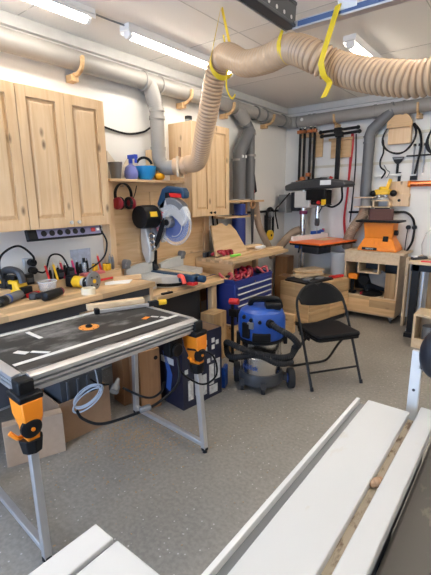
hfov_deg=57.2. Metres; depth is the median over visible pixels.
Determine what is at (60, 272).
charger
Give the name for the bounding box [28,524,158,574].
table
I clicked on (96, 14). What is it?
cable
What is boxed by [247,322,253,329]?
socket
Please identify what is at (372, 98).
trim
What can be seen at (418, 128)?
rope
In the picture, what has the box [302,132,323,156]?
holder
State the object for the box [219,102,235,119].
bracket
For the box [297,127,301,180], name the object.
clamp
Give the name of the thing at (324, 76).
strap
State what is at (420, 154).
rod
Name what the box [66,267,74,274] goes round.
charger
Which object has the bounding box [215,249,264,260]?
plank
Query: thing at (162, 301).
bar
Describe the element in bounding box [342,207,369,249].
hose
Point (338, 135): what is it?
clamp
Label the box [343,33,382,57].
ceiling lamp
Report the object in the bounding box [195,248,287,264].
countertop
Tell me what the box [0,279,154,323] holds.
countertop
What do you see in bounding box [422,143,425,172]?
square
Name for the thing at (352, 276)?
cordless drill
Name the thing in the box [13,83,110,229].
upper cabinet
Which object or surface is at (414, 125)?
cable loop
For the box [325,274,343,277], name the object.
tool
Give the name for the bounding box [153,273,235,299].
countertop
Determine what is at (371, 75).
hose
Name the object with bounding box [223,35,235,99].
cord
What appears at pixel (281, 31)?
strap
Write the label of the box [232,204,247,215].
tin
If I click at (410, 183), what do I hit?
tube
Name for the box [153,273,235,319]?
bench
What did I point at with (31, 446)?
socket
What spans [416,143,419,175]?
square
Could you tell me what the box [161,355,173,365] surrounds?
print
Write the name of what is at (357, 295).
shelf
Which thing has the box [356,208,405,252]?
spindle sander
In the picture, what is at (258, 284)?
tool chest
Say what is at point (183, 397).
printed box
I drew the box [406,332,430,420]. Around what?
post
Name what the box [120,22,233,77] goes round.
ceiling lamp
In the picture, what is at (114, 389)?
plug
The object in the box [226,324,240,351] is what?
wooden stand
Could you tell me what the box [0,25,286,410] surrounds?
wall
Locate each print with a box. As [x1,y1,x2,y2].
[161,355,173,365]
[162,350,171,390]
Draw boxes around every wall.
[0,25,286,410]
[283,95,430,316]
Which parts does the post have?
post, handle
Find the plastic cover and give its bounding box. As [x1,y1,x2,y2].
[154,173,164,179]
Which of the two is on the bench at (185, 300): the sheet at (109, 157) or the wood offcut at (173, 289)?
the wood offcut at (173, 289)
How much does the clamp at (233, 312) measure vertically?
0.634 m
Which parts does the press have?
motor, plate, sacrificial plate, data plate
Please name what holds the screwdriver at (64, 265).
on the tool rack
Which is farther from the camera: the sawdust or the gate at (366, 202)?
the gate at (366, 202)
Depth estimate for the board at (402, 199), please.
4.90 m
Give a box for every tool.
[29,287,64,300]
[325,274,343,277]
[411,255,427,259]
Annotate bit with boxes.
[161,291,172,294]
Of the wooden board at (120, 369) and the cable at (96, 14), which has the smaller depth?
the cable at (96, 14)
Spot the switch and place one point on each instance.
(384, 238)
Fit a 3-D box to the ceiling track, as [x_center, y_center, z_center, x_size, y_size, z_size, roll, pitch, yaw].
[0.883,-1.167,0.521,2.643,0.416,1.712,9,16,37]
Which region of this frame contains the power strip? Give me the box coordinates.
[24,225,107,273]
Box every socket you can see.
[19,431,42,454]
[22,258,35,273]
[189,361,204,373]
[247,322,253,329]
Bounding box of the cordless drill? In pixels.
[348,272,358,292]
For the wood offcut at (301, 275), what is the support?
on the tool case
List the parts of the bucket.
curved black handle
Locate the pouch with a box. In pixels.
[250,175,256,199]
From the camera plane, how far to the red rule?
3.22 m
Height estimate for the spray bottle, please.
0.208 m
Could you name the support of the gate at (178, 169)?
attached to the pipe at (164, 166)
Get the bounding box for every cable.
[0,245,68,277]
[96,14,124,25]
[104,126,149,134]
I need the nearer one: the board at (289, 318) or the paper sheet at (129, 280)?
the paper sheet at (129, 280)
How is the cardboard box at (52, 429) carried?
on the floor
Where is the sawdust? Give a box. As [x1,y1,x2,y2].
[29,366,342,546]
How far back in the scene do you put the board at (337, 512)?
0.93 m
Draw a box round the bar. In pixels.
[94,299,166,314]
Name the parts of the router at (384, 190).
knob, motor, handle, knob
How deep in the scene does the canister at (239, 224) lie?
4.81 m
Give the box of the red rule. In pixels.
[80,270,104,276]
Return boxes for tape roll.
[81,286,95,295]
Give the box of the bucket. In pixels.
[136,156,155,179]
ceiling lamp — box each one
[24,0,95,24]
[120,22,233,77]
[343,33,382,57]
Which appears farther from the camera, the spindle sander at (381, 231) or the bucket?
the spindle sander at (381, 231)
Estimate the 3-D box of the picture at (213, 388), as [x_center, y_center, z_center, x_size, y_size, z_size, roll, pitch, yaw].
[-0.015,0.805,3.150,0.002,0.070,0.090,12,18,43]
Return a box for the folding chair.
[290,282,362,391]
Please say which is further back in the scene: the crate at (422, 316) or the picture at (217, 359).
the crate at (422, 316)
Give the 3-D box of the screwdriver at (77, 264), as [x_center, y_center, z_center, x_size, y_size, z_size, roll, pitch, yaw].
[-1.117,-0.161,3.193,0.026,0.130,0.026,9,16,37]
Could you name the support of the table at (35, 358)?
on the floor
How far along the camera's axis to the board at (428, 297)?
4.42 m
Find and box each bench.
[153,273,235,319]
[195,248,287,300]
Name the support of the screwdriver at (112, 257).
on the tool rack
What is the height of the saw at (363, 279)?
0.329 m
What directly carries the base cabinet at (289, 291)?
on the floor
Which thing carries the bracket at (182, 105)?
attached to the wall at (125, 108)
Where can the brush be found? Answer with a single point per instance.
(397, 160)
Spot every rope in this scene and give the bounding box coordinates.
[343,134,351,234]
[344,134,353,232]
[349,134,356,221]
[414,123,421,173]
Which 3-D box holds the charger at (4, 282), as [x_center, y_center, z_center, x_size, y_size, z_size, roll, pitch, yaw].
[-1.464,-0.033,2.772,0.076,0.075,0.060,9,16,37]
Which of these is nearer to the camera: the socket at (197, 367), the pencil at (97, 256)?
the socket at (197, 367)
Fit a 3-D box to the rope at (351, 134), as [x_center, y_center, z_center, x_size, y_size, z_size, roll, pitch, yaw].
[1.773,-1.365,5.318,0.060,1.362,0.020,9,16,37]
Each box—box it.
[2,408,65,467]
[41,382,110,442]
[157,321,221,410]
[201,308,225,358]
[275,254,293,295]
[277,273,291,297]
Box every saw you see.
[122,186,205,288]
[250,200,255,243]
[358,270,385,296]
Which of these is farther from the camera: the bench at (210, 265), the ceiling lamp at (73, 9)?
the bench at (210, 265)
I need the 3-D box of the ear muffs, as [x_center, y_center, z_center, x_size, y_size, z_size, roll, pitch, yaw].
[-0.799,-0.803,3.481,0.126,0.227,0.242,9,16,37]
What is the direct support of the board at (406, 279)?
on the floor
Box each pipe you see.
[0,26,297,128]
[149,103,173,174]
[231,121,255,198]
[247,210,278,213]
[296,97,430,127]
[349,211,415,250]
[360,114,387,196]
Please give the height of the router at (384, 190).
0.253 m
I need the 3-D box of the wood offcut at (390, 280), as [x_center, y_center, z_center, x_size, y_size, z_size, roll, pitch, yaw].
[2.147,-0.017,4.851,0.120,0.310,0.040,9,16,37]
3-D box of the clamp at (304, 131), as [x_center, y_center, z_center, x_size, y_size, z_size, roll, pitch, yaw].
[1.230,-1.847,5.526,0.060,0.858,0.060,9,16,37]
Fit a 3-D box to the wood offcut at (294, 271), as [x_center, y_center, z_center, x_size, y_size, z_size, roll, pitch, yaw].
[1.200,-0.211,5.166,0.360,0.024,0.130,-3,13,-8]
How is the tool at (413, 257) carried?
on the desk at (417, 266)
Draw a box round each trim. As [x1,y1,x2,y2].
[0,9,287,114]
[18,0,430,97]
[288,95,402,114]
[310,159,430,168]
[311,129,430,143]
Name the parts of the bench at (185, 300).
leg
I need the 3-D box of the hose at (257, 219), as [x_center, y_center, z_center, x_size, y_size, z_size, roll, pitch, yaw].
[0.649,-0.751,5.256,0.416,0.776,0.100,-10,16,-37]
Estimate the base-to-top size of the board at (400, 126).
0.350 m
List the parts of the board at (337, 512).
rail, leg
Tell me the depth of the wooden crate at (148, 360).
2.92 m
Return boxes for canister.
[232,217,245,244]
[330,251,344,274]
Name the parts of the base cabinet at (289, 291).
drawer, drawer, drawer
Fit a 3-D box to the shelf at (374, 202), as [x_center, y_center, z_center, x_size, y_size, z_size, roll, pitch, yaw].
[2.112,-1.061,5.003,0.212,0.099,0.207,9,16,37]
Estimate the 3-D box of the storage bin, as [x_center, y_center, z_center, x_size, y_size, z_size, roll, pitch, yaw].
[-0.987,0.755,2.756,0.306,0.400,0.297,12,18,43]
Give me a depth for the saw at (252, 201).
4.93 m
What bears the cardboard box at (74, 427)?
on the floor
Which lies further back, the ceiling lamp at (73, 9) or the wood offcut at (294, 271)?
the wood offcut at (294, 271)
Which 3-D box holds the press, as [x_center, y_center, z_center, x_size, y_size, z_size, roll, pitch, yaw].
[1.266,-0.571,5.394,0.800,1.789,1.073,-11,16,-38]
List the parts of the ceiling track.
cross rail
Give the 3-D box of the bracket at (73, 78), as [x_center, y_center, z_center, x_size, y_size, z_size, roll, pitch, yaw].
[-1.054,-1.647,2.986,0.204,0.157,0.060,9,16,37]
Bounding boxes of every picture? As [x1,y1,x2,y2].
[188,381,193,400]
[202,373,206,394]
[209,363,213,384]
[209,383,217,393]
[215,357,219,378]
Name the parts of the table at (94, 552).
narrow panel, wide panel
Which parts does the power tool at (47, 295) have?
handle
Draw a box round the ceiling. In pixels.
[0,0,430,108]
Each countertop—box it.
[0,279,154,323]
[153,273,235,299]
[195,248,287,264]
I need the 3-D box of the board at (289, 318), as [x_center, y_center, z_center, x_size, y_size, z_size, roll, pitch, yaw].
[0.772,0.401,4.683,0.350,0.220,0.070,9,16,37]
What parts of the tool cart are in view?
panel, drawer, rail, panel, panel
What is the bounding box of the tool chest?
[206,265,271,325]
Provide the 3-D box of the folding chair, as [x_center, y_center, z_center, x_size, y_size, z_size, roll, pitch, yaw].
[0.936,0.383,3.423,0.497,0.822,0.509,-4,13,-16]
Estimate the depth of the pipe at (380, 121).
4.94 m
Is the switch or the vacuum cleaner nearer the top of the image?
the switch
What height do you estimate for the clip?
0.050 m
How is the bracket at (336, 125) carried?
attached to the wall at (331, 219)
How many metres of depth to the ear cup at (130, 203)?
3.50 m
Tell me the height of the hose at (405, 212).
0.510 m
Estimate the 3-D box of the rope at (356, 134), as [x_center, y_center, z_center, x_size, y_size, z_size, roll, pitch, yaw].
[1.831,-1.436,5.241,0.042,1.131,0.016,9,16,37]
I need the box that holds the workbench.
[0,279,154,408]
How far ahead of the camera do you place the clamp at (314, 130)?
5.43 m
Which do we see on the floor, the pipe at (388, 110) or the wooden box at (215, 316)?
the wooden box at (215, 316)
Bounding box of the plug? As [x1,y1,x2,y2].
[90,378,164,398]
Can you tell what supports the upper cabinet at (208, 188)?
attached to the wall at (125, 108)
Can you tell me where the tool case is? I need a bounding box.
[285,275,332,284]
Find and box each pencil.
[44,263,50,281]
[52,262,58,279]
[96,254,101,269]
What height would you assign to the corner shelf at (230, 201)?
0.205 m
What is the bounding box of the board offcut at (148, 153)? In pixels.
[145,150,158,179]
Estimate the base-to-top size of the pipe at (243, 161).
0.930 m
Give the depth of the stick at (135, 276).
3.30 m
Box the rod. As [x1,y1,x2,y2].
[406,154,430,156]
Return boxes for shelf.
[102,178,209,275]
[211,200,263,218]
[348,288,393,300]
[371,200,391,207]
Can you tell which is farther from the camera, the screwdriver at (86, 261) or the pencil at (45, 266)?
the screwdriver at (86, 261)
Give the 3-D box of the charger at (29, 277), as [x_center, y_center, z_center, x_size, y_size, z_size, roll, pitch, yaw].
[-1.372,-0.060,2.887,0.076,0.075,0.070,9,16,37]
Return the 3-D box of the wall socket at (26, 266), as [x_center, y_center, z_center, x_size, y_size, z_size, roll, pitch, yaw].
[-1.406,-0.163,2.989,0.028,0.120,0.090,9,16,37]
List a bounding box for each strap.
[209,7,231,80]
[277,30,285,63]
[318,3,341,97]
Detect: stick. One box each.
[86,297,144,310]
[113,274,141,280]
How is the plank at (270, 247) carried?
on the bench at (210, 265)
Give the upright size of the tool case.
0.036 m
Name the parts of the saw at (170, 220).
clamp knob, motor, hinge arm, link arm, handle, arm, blade, bevel lever, clamp knob, detent lever, knob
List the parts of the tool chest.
strap coil, strap coil, strap coil, strap coil, strap coil, drawer, drawer, drawer, handle, handle, handle, strap coil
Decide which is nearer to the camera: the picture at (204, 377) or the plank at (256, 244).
the picture at (204, 377)
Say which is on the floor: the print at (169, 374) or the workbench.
the workbench
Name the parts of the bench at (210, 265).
leg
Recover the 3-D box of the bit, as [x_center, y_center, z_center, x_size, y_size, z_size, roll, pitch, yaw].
[-0.416,0.047,3.395,0.030,0.014,0.110,12,18,43]
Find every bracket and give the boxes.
[66,55,84,83]
[176,89,193,109]
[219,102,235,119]
[260,114,275,128]
[332,114,340,127]
[416,102,422,118]
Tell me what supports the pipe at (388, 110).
attached to the bracket at (419, 115)
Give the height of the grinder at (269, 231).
0.465 m
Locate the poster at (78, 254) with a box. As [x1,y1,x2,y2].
[70,248,91,268]
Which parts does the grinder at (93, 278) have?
motor, plate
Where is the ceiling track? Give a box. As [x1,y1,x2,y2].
[237,0,410,32]
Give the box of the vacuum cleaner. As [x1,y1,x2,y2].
[223,296,301,394]
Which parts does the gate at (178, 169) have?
frame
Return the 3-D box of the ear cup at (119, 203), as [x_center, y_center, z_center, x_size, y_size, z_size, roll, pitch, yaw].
[-0.844,-0.731,3.426,0.112,0.112,0.076,9,16,37]
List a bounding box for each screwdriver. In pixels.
[63,263,66,275]
[76,260,78,274]
[85,258,88,271]
[108,254,111,268]
[111,254,114,268]
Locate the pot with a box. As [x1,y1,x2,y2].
[421,324,430,339]
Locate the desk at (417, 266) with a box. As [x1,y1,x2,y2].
[403,253,430,337]
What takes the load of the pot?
in the crate at (422, 316)
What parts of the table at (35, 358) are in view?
edge rail, release lever, foot rail, lock knob, leg, edge rail, edge rail, leg, foot rail, edge rail, lock knob, leg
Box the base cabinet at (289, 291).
[280,273,348,325]
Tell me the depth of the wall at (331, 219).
5.20 m
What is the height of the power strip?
0.400 m
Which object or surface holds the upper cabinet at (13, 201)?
attached to the wall at (125, 108)
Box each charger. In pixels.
[0,278,8,288]
[25,273,34,284]
[53,268,64,278]
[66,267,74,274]
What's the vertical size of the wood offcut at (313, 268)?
0.024 m
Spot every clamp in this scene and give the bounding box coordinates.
[211,250,225,255]
[226,249,233,254]
[229,298,240,362]
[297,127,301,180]
[300,127,306,180]
[306,126,312,179]
[312,126,316,178]
[319,125,359,178]
[320,129,361,178]
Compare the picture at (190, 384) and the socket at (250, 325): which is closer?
the picture at (190, 384)
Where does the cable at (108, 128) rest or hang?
attached to the wall at (125, 108)
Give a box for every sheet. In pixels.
[105,279,131,284]
[106,151,138,178]
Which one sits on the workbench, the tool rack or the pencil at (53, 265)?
the tool rack
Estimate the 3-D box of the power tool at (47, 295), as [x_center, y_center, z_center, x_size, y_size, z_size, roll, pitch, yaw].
[-1.179,0.040,2.747,0.185,0.067,0.190,3,13,16]
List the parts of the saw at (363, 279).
motor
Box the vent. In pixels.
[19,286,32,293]
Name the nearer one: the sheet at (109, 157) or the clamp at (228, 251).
the sheet at (109, 157)
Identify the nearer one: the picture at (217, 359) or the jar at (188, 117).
the picture at (217, 359)
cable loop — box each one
[379,123,416,178]
[425,130,430,153]
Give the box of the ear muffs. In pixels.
[113,183,136,209]
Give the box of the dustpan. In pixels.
[222,363,227,387]
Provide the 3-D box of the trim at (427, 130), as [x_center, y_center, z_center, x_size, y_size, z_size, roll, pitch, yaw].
[2.977,-1.760,4.268,4.240,0.032,0.012,9,16,37]
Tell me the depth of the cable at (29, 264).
2.95 m
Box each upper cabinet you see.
[0,79,29,231]
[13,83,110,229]
[168,120,228,216]
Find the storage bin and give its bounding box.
[44,368,101,403]
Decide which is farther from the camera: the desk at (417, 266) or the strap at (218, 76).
the desk at (417, 266)
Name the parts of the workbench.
panel, panel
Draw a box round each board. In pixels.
[112,357,130,405]
[201,397,430,574]
[210,223,246,256]
[284,312,295,333]
[387,113,412,144]
[387,181,410,206]
[400,257,410,325]
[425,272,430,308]
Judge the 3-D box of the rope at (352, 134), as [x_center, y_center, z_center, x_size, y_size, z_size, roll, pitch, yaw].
[1.779,-1.382,5.280,0.072,1.312,0.028,9,16,37]
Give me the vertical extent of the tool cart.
0.880 m
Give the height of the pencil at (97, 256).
0.162 m
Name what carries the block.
on the plank at (270, 247)
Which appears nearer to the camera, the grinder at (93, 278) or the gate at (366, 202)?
the grinder at (93, 278)
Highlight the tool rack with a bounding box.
[0,268,121,295]
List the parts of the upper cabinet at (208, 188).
door, door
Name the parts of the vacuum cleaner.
control panel, hose port panel, handle, axle arm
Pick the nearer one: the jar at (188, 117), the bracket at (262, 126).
the jar at (188, 117)
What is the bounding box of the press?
[275,177,356,267]
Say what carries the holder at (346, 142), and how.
attached to the wall at (331, 219)
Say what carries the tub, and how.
on the workbench
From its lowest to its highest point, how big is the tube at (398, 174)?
0.046 m
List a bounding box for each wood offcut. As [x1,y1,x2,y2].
[167,287,176,291]
[291,273,323,277]
[292,270,321,273]
[294,266,323,271]
[384,273,396,298]
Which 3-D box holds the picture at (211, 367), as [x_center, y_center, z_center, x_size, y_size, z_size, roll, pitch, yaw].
[-0.031,0.682,3.107,0.001,0.170,0.050,12,18,43]
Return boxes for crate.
[129,347,161,407]
[410,308,430,348]
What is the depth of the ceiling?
2.95 m
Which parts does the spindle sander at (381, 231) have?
name plate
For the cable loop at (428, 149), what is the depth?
4.58 m
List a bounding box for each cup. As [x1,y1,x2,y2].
[108,161,121,178]
[113,197,124,209]
[125,197,135,208]
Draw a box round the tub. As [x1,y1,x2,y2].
[37,279,56,291]
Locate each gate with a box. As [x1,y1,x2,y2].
[172,147,186,177]
[354,197,377,207]
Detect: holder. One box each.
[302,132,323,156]
[329,136,352,158]
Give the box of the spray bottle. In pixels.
[124,154,137,178]
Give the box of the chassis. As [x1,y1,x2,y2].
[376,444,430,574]
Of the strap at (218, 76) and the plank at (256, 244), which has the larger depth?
the plank at (256, 244)
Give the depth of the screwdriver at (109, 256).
3.42 m
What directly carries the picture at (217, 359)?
attached to the printed box at (183, 397)
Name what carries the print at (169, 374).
attached to the printed box at (183, 397)
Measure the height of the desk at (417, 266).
0.850 m
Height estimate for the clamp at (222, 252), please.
0.076 m
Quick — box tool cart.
[344,246,412,322]
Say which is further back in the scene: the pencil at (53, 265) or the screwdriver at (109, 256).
the screwdriver at (109, 256)
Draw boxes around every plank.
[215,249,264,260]
[245,243,261,247]
[247,246,282,250]
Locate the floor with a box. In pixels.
[0,311,430,574]
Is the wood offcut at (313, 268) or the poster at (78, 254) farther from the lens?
the wood offcut at (313, 268)
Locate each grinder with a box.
[65,271,100,288]
[264,207,273,239]
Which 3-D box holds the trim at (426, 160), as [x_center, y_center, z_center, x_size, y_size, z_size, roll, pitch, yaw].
[2.981,-1.434,4.343,4.240,0.032,0.012,9,16,37]
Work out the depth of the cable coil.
2.45 m
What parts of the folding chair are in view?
leg, backrest, seat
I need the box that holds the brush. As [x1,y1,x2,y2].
[392,157,403,173]
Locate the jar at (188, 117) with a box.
[185,115,191,120]
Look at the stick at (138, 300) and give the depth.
2.56 m
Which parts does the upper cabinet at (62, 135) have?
door, door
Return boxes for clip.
[410,176,417,179]
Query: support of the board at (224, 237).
on the bench at (210, 265)
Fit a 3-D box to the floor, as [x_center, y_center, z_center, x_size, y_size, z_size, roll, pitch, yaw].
[0.660,1.138,2.175,4.800,0.100,7.330,9,16,37]
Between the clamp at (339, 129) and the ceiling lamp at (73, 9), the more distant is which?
the clamp at (339, 129)
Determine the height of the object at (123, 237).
0.955 m
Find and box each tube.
[375,173,400,177]
[407,180,430,186]
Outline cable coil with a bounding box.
[72,369,103,413]
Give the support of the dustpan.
on the floor
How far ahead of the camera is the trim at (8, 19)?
3.26 m
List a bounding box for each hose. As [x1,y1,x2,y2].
[182,32,430,172]
[252,202,275,258]
[276,226,301,247]
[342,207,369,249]
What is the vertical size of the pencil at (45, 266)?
0.142 m
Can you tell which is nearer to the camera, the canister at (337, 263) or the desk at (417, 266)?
the desk at (417, 266)
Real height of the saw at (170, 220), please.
0.908 m
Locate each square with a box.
[411,144,415,173]
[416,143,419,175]
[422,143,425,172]
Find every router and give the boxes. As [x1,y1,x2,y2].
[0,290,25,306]
[370,179,396,199]
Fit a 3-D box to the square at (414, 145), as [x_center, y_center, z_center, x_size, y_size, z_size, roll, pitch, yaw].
[2.388,-1.548,4.763,0.028,0.350,0.020,9,16,37]
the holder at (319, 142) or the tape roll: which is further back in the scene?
the holder at (319, 142)
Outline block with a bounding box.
[255,245,265,248]
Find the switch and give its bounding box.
[382,236,388,241]
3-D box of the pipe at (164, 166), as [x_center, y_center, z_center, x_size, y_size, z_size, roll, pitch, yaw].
[-0.500,-1.387,3.682,0.226,0.656,0.147,0,13,4]
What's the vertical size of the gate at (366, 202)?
0.130 m
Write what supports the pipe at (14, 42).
attached to the bracket at (262, 126)
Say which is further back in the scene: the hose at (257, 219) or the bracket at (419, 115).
the hose at (257, 219)
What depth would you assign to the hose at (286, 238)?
5.52 m
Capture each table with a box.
[0,306,217,561]
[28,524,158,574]
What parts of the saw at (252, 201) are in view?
blade, handle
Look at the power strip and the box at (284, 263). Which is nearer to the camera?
the power strip

